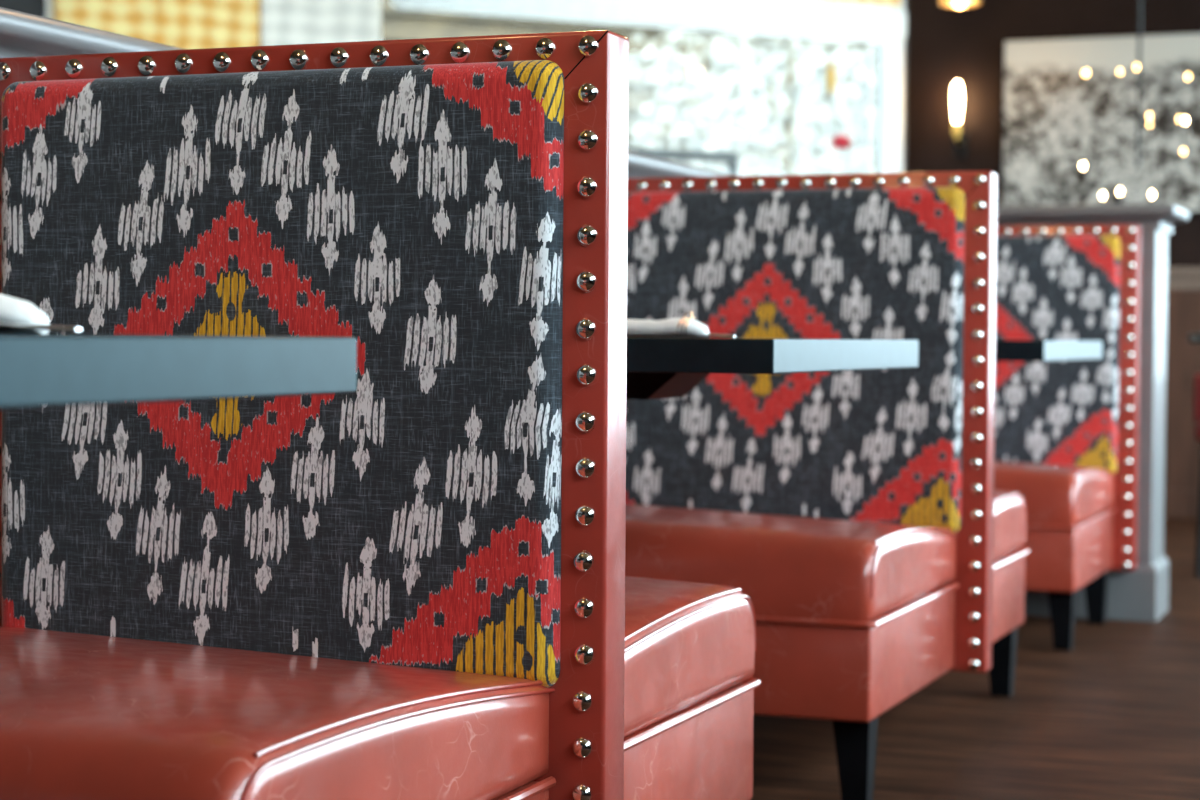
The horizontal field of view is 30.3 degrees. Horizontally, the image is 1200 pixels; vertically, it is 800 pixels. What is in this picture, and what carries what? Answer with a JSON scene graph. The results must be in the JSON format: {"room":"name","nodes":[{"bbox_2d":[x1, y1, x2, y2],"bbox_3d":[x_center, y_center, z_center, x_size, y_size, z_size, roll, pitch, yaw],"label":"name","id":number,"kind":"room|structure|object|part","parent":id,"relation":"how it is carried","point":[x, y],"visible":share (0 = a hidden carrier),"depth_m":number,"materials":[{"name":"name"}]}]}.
{"room":"restaurant","nodes":[
{"label":"restaurant","id":0,"kind":"room"},
{"bbox_2d":[0,0,907,172],"bbox_3d":[-1.149,-1.251,8.909,5.750,3.500,0.200,0,2,-24],"label":"wall","id":1,"kind":"structure","parent":0,"point":[36,7],"depth_m":9.93,"materials":[{"name":"grey paint"}]},
{"bbox_2d":[44,0,904,175],"bbox_3d":[-0.391,-1.303,9.185,3.779,1.800,0.160,0,2,-24],"label":"window","id":2,"kind":"structure","parent":1,"relation":"in","point":[892,55],"depth_m":9.91,"materials":[{"name":"white paint"}]},
{"bbox_2d":[54,0,259,48],"bbox_3d":[-1.691,-1.298,8.504,0.790,1.750,0.060,0,2,-24],"label":"woven shade","id":3,"kind":"object","parent":2,"relation":"attached to","point":[184,24],"visible":0.02,"depth_m":8.53,"materials":[{"name":"yellow fabric"}]},
{"bbox_2d":[261,0,380,45],"bbox_3d":[-1.099,-1.301,8.760,0.490,1.750,0.060,0,2,-24],"label":"shade","id":4,"kind":"object","parent":2,"relation":"attached to","point":[283,22],"visible":0.02,"depth_m":8.75,"materials":[{"name":"white fabric"}]},
{"bbox_2d":[391,0,905,43],"bbox_3d":[0.259,-1.846,9.324,2.385,0.554,0.110,0,2,-24],"label":"shade cassette","id":5,"kind":"object","parent":2,"relation":"attached to","point":[874,21],"visible":1,"depth_m":9.40,"materials":[{"name":"white plastic"}]},
{"bbox_3d":[-0.150,-0.757,9.311,1.618,0.625,0.040,0,2,-24],"label":"vent sash","id":6,"kind":"part","parent":2,"relation":"part of","materials":[{"name":"grey metal"}]},
{"bbox_2d":[0,7,1189,621],"bbox_3d":[-0.436,0.127,2.358,1.066,1.132,8.850,1,2,21],"label":"wall","id":7,"kind":"structure","parent":0,"point":[1140,594],"depth_m":6.03,"materials":[{"name":"grey paint"}]},
{"bbox_2d":[0,334,356,408],"bbox_3d":[-0.697,-0.002,1.516,0.772,0.090,0.806,1,2,21],"label":"dining table","id":8,"kind":"object","parent":7,"relation":"attached to","point":[37,370],"visible":1,"depth_m":1.50,"materials":[{"name":"black laminate"}]},
{"bbox_2d":[0,294,82,333],"bbox_3d":[-0.486,-0.070,1.701,0.238,0.039,0.066,1,2,21],"label":"roll","id":9,"kind":"object","parent":8,"relation":"on","point":[17,316],"visible":0.98,"depth_m":1.67,"materials":[{"name":"white fabric"}]},
{"bbox_3d":[-0.467,-0.060,1.667,0.178,0.016,0.016,1,2,21],"label":"utensil handle","id":10,"kind":"part","parent":9,"relation":"part of","materials":[{"name":"silver metal"}]},
{"bbox_3d":[-0.432,-0.405,2.343,1.066,0.068,8.850,1,2,21],"label":"cap moulding","id":11,"kind":"part","parent":7,"relation":"part of","materials":[{"name":"grey paint"}]},
{"bbox_2d":[627,338,918,399],"bbox_3d":[0.006,-0.049,3.325,0.772,0.090,0.806,1,2,21],"label":"dining table","id":12,"kind":"object","parent":7,"relation":"attached to","point":[657,368],"visible":0.48,"depth_m":2.89,"materials":[{"name":"black paint"}]},
{"bbox_2d":[627,311,735,337],"bbox_3d":[0.088,-0.110,3.227,0.230,0.039,0.050,1,2,21],"label":"roll","id":13,"kind":"object","parent":12,"relation":"on","point":[684,327],"visible":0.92,"depth_m":3.20,"materials":[{"name":"white fabric"}]},
{"bbox_3d":[0.152,-0.096,3.198,0.090,0.011,0.016,1,2,21],"label":"utensil handle","id":14,"kind":"part","parent":13,"relation":"part of","materials":[{"name":"silver metal"}]},
{"bbox_2d":[996,340,1101,361],"bbox_3d":[0.712,-0.096,5.143,0.772,0.090,0.806,1,2,21],"label":"dining table","id":15,"kind":"object","parent":7,"relation":"attached to","point":[1006,350],"visible":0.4,"depth_m":4.66,"materials":[{"name":"black paint"}]},
{"bbox_3d":[-0.451,0.157,2.337,0.974,1.072,8.798,1,2,21],"label":"wall panel","id":16,"kind":"part","parent":7,"relation":"part of","materials":[{"name":"grey paint"}]},
{"bbox_2d":[751,518,1199,799],"bbox_3d":[-0.678,0.645,3.984,7.900,0.001,12.680,1,2,21],"label":"floor","id":17,"kind":"structure","parent":0,"point":[1115,715],"depth_m":4.34,"materials":[{"name":"brown wood"}]},
{"bbox_2d":[0,30,759,799],"bbox_3d":[-0.344,0.154,2.437,0.774,1.076,1.367,1,2,21],"label":"bench","id":18,"kind":"object","parent":17,"relation":"on","point":[412,583],"visible":0.91,"depth_m":2.33,"materials":[{"name":"red leather"}]},
{"bbox_2d":[0,627,548,799],"bbox_3d":[-0.486,0.314,2.113,0.691,0.159,0.651,1,2,21],"label":"seat cushion","id":19,"kind":"object","parent":18,"relation":"on","point":[87,713],"depth_m":2.00,"materials":[{"name":"red leather"}]},
{"bbox_3d":[-0.362,-0.030,2.393,0.685,0.649,0.022,1,2,21],"label":"fabric panel","id":20,"kind":"part","parent":18,"relation":"part of","materials":[{"name":"fabric"}]},
{"bbox_3d":[-0.486,0.474,2.119,0.685,0.157,0.640,1,2,21],"label":"seat","id":21,"kind":"part","parent":18,"relation":"part of","materials":[{"name":"red leather"}]},
{"bbox_3d":[-0.229,0.457,2.781,0.685,0.157,0.640,1,2,21],"label":"seat","id":22,"kind":"part","parent":18,"relation":"part of","materials":[{"name":"red leather"}]},
{"bbox_2d":[624,576,754,737],"bbox_3d":[-0.227,0.297,2.778,0.691,0.159,0.651,1,2,21],"label":"seat cushion","id":23,"kind":"object","parent":18,"relation":"on","point":[690,646],"depth_m":2.71,"materials":[{"name":"red leather"}]},
{"bbox_2d":[625,171,1028,799],"bbox_3d":[0.372,0.106,4.289,0.774,1.076,1.367,1,2,21],"label":"bench","id":24,"kind":"object","parent":17,"relation":"on","point":[861,519],"visible":0.77,"depth_m":4.15,"materials":[{"name":"red leather"}]},
{"bbox_2d":[625,504,955,621],"bbox_3d":[0.230,0.266,3.965,0.691,0.159,0.651,1,2,21],"label":"seat cushion","id":25,"kind":"object","parent":24,"relation":"on","point":[793,562],"depth_m":3.67,"materials":[{"name":"red leather"}]},
{"bbox_3d":[0.353,-0.078,4.245,0.685,0.649,0.022,1,2,21],"label":"fabric panel","id":26,"kind":"part","parent":24,"relation":"part of","materials":[{"name":"fabric"}]},
{"bbox_3d":[0.229,0.426,3.971,0.685,0.157,0.640,1,2,21],"label":"seat","id":27,"kind":"part","parent":24,"relation":"part of","materials":[{"name":"red leather"}]},
{"bbox_3d":[0.417,0.588,3.626,0.062,0.151,0.062,1,2,21],"label":"leg","id":28,"kind":"part","parent":24,"relation":"part of","materials":[{"name":"black paint"}]},
{"bbox_3d":[0.861,0.558,4.768,0.062,0.151,0.062,1,2,21],"label":"leg","id":29,"kind":"part","parent":24,"relation":"part of","materials":[{"name":"black paint"}]},
{"bbox_3d":[0.486,0.409,4.633,0.685,0.157,0.640,1,2,21],"label":"seat","id":30,"kind":"part","parent":24,"relation":"part of","materials":[{"name":"red leather"}]},
{"bbox_2d":[993,490,1025,562],"bbox_3d":[0.488,0.249,4.630,0.691,0.159,0.651,1,2,21],"label":"seat cushion","id":31,"kind":"object","parent":24,"relation":"on","point":[1009,530],"depth_m":4.62,"materials":[{"name":"red leather"}]},
{"bbox_2d":[994,224,1141,650],"bbox_3d":[0.977,0.066,5.834,0.774,1.076,0.714,1,2,21],"label":"bench","id":32,"kind":"object","parent":17,"relation":"on","point":[1067,432],"visible":0.52,"depth_m":5.98,"materials":[{"name":"red leather"}]},
{"bbox_2d":[994,461,1113,525],"bbox_3d":[0.953,0.218,5.814,0.691,0.159,0.651,1,2,21],"label":"seat cushion","id":33,"kind":"object","parent":32,"relation":"on","point":[1055,493],"depth_m":5.46,"materials":[{"name":"red leather"}]},
{"bbox_3d":[1.077,-0.126,6.095,0.685,0.649,0.022,1,2,21],"label":"fabric panel","id":34,"kind":"part","parent":32,"relation":"part of","materials":[{"name":"fabric"}]},
{"bbox_3d":[1.140,0.540,5.475,0.062,0.151,0.062,1,2,21],"label":"leg","id":35,"kind":"part","parent":32,"relation":"part of","materials":[{"name":"black paint"}]},
{"bbox_3d":[0.952,0.378,5.821,0.685,0.157,0.640,1,2,21],"label":"seat","id":36,"kind":"part","parent":32,"relation":"part of","materials":[{"name":"red leather"}]},
{"bbox_3d":[1.335,0.527,5.977,0.062,0.151,0.062,1,2,21],"label":"leg","id":37,"kind":"part","parent":32,"relation":"part of","materials":[{"name":"black paint"}]},
{"bbox_2d":[1189,334,1199,342],"bbox_3d":[2.457,0.165,7.754,0.784,0.788,0.784,1,2,21],"label":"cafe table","id":38,"kind":"object","parent":17,"relation":"on","point":[1193,338],"visible":1,"depth_m":7.72,"materials":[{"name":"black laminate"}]},
{"bbox_2d":[1194,373,1199,577],"bbox_3d":[2.182,0.243,7.227,0.440,0.661,0.445,1,2,21],"label":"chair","id":39,"kind":"object","parent":17,"relation":"on","point":[1197,376],"visible":1,"depth_m":7.12,"materials":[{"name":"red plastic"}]},
{"bbox_3d":[1.940,0.348,7.142,0.049,0.451,0.028,0,2,-24],"label":"leg","id":40,"kind":"part","parent":39,"relation":"part of","materials":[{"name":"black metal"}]},
{"bbox_3d":[2.110,-0.003,7.032,0.440,0.160,0.040,1,2,21],"label":"backrest","id":41,"kind":"part","parent":39,"relation":"part of","materials":[{"name":"red leather"}]},
{"bbox_3d":[2.187,0.102,7.235,0.440,0.060,0.420,1,2,21],"label":"seat","id":42,"kind":"part","parent":39,"relation":"part of","materials":[{"name":"red leather"}]},
{"bbox_2d":[906,0,1199,266],"bbox_3d":[3.473,-1.226,9.234,4.425,3.500,0.200,1,2,21],"label":"wall","id":43,"kind":"structure","parent":0,"point":[947,46],"depth_m":9.81,"materials":[{"name":"brown paint"}]},
{"bbox_2d":[952,81,967,156],"bbox_3d":[1.584,-1.242,9.800,0.060,0.322,0.112,1,2,21],"label":"wall sconce","id":44,"kind":"object","parent":43,"relation":"attached to","point":[960,138],"visible":1,"depth_m":9.76,"materials":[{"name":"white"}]},
{"bbox_3d":[1.573,-1.308,9.766,0.044,0.187,0.044,1,2,21],"label":"bulb","id":45,"kind":"part","parent":44,"relation":"part of","materials":[{"name":"white glass"}]},
{"bbox_3d":[1.585,-1.155,9.806,0.014,0.052,0.089,1,2,21],"label":"arm","id":46,"kind":"part","parent":44,"relation":"part of","materials":[{"name":"gold metal"}]},
{"bbox_3d":[1.602,-1.137,9.850,0.060,0.110,0.012,1,2,21],"label":"plate","id":47,"kind":"part","parent":44,"relation":"part of","materials":[{"name":"black metal"}]},
{"bbox_2d":[1001,31,1199,212],"bbox_3d":[2.492,-1.184,9.483,1.545,0.769,0.048,1,2,21],"label":"framed picture","id":48,"kind":"object","parent":43,"relation":"attached to","point":[1055,120],"visible":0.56,"depth_m":9.59,"materials":[{"name":"black paint"}]},
{"bbox_2d":[1164,490,1198,518],"bbox_3d":[2.440,0.448,9.555,2.225,0.120,0.030,1,2,21],"label":"baseboard","id":49,"kind":"structure","parent":43,"relation":"attached to","point":[1177,503],"depth_m":9.52,"materials":[{"name":"brown wood"}]},
{"bbox_2d":[1164,290,1199,490],"bbox_3d":[2.432,-0.048,9.551,2.255,0.870,0.020,1,2,21],"label":"wainscot","id":50,"kind":"structure","parent":43,"relation":"attached to","point":[1182,449],"depth_m":9.52,"materials":[{"name":"brown wood"}]},
{"bbox_2d":[1167,267,1199,289],"bbox_3d":[2.444,-0.518,9.518,2.225,0.103,0.050,1,2,21],"label":"trim","id":51,"kind":"structure","parent":43,"relation":"attached to","point":[1178,278],"depth_m":9.48,"materials":[{"name":"brown wood"}]},
{"bbox_3d":[-0.559,-2.902,3.846,8.100,0.100,13.080,1,2,21],"label":"ceiling","id":52,"kind":"structure","parent":0,"visible":0},
{"bbox_2d":[826,0,852,149],"bbox_3d":[1.040,-2.040,9.545,0.130,1.927,0.052,0,2,-24],"label":"hanging ornament","id":53,"kind":"object","parent":52,"relation":"hanging from","point":[840,141],"visible":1,"depth_m":9.54,"materials":[{"name":"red glass"}]},
{"bbox_3d":[0.999,-2.228,9.521,0.002,1.550,0.002,0,2,-24],"label":"cord","id":54,"kind":"part","parent":53,"relation":"part of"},
{"bbox_2d":[830,133,852,149],"bbox_3d":[1.043,-1.114,9.576,0.108,0.074,0.052,0,2,-24],"label":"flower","id":55,"kind":"object","parent":53,"relation":"on","point":[840,141],"depth_m":9.56,"materials":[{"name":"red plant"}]},
{"bbox_2d":[939,0,980,6],"bbox_3d":[1.426,-2.264,8.736,0.166,1.427,0.166,1,2,21],"label":"pendant lamp","id":56,"kind":"object","parent":52,"relation":"hanging from","point":[947,3],"visible":1,"depth_m":8.74,"materials":[{"name":"white glass"}]},
{"bbox_3d":[1.421,-1.607,8.755,0.060,0.112,0.060,1,2,21],"label":"bulb","id":57,"kind":"part","parent":56,"relation":"part of","materials":[{"name":"white glass"}]},
{"bbox_2d":[1081,0,1189,202],"bbox_3d":[2.059,-1.862,8.483,0.401,2.208,0.223,1,2,14],"label":"chandelier","id":58,"kind":"object","parent":52,"relation":"hanging from","point":[1138,65],"visible":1,"depth_m":8.51,"materials":[{"name":"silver metal"}]},
{"bbox_3d":[1.964,-0.900,8.535,0.209,0.063,0.003,1,2,7],"label":"arm","id":59,"kind":"part","parent":58,"relation":"part of","materials":[{"name":"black metal"}]},
{"bbox_3d":[1.966,-1.250,8.499,0.211,0.063,0.003,0,2,-7],"label":"arm","id":60,"kind":"part","parent":58,"relation":"part of","materials":[{"name":"black metal"}]},
{"bbox_3d":[1.979,-1.268,8.574,0.216,0.063,0.053,1,2,21],"label":"arm","id":61,"kind":"part","parent":58,"relation":"part of","materials":[{"name":"black metal"}]},
{"bbox_3d":[2.010,-0.792,8.574,0.150,0.063,0.003,2,2,41],"label":"arm","id":62,"kind":"part","parent":58,"relation":"part of","materials":[{"name":"black metal"}]},
{"bbox_3d":[2.075,-1.926,8.493,0.013,2.080,0.013,2,2,44],"label":"stem","id":63,"kind":"part","parent":58,"relation":"part of","materials":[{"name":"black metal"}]},
{"bbox_3d":[2.146,-1.077,8.514,0.158,0.063,0.003,0,2,2],"label":"arm","id":64,"kind":"part","parent":58,"relation":"part of","materials":[{"name":"black metal"}]},
{"bbox_3d":[2.157,-0.956,8.529,0.181,0.063,0.003,0,2,-5],"label":"arm","id":65,"kind":"part","parent":58,"relation":"part of","materials":[{"name":"black metal"}]},
{"bbox_3d":[2.143,-1.060,8.456,0.194,0.063,0.003,2,2,39],"label":"arm","id":66,"kind":"part","parent":58,"relation":"part of","materials":[{"name":"black metal"}]},
{"bbox_3d":[2.168,-1.245,8.528,0.201,0.063,0.003,0,2,-9],"label":"arm","id":67,"kind":"part","parent":58,"relation":"part of","materials":[{"name":"black metal"}]},
{"label":"outside","id":68,"kind":"structure","parent":0,"visible":0},
{"label":"ground","id":69,"kind":"structure","parent":68,"visible":0},
{"bbox_2d":[259,0,877,175],"bbox_3d":[0.048,-2.186,16.503,21.600,5.150,1.100,0,2,-24],"label":"neighbouring building","id":70,"kind":"structure","parent":69,"relation":"on","point":[396,23],"depth_m":16.65,"materials":[{"name":"paint"}]},
{"bbox_2d":[629,28,877,175],"bbox_3d":[1.613,-1.159,13.583,3.020,3.302,3.004,1,2,21],"label":"blossom tree","id":71,"kind":"object","parent":69,"relation":"on","point":[864,137],"visible":0.32,"depth_m":13.22,"materials":[{"name":"grey plant"}]}
]}

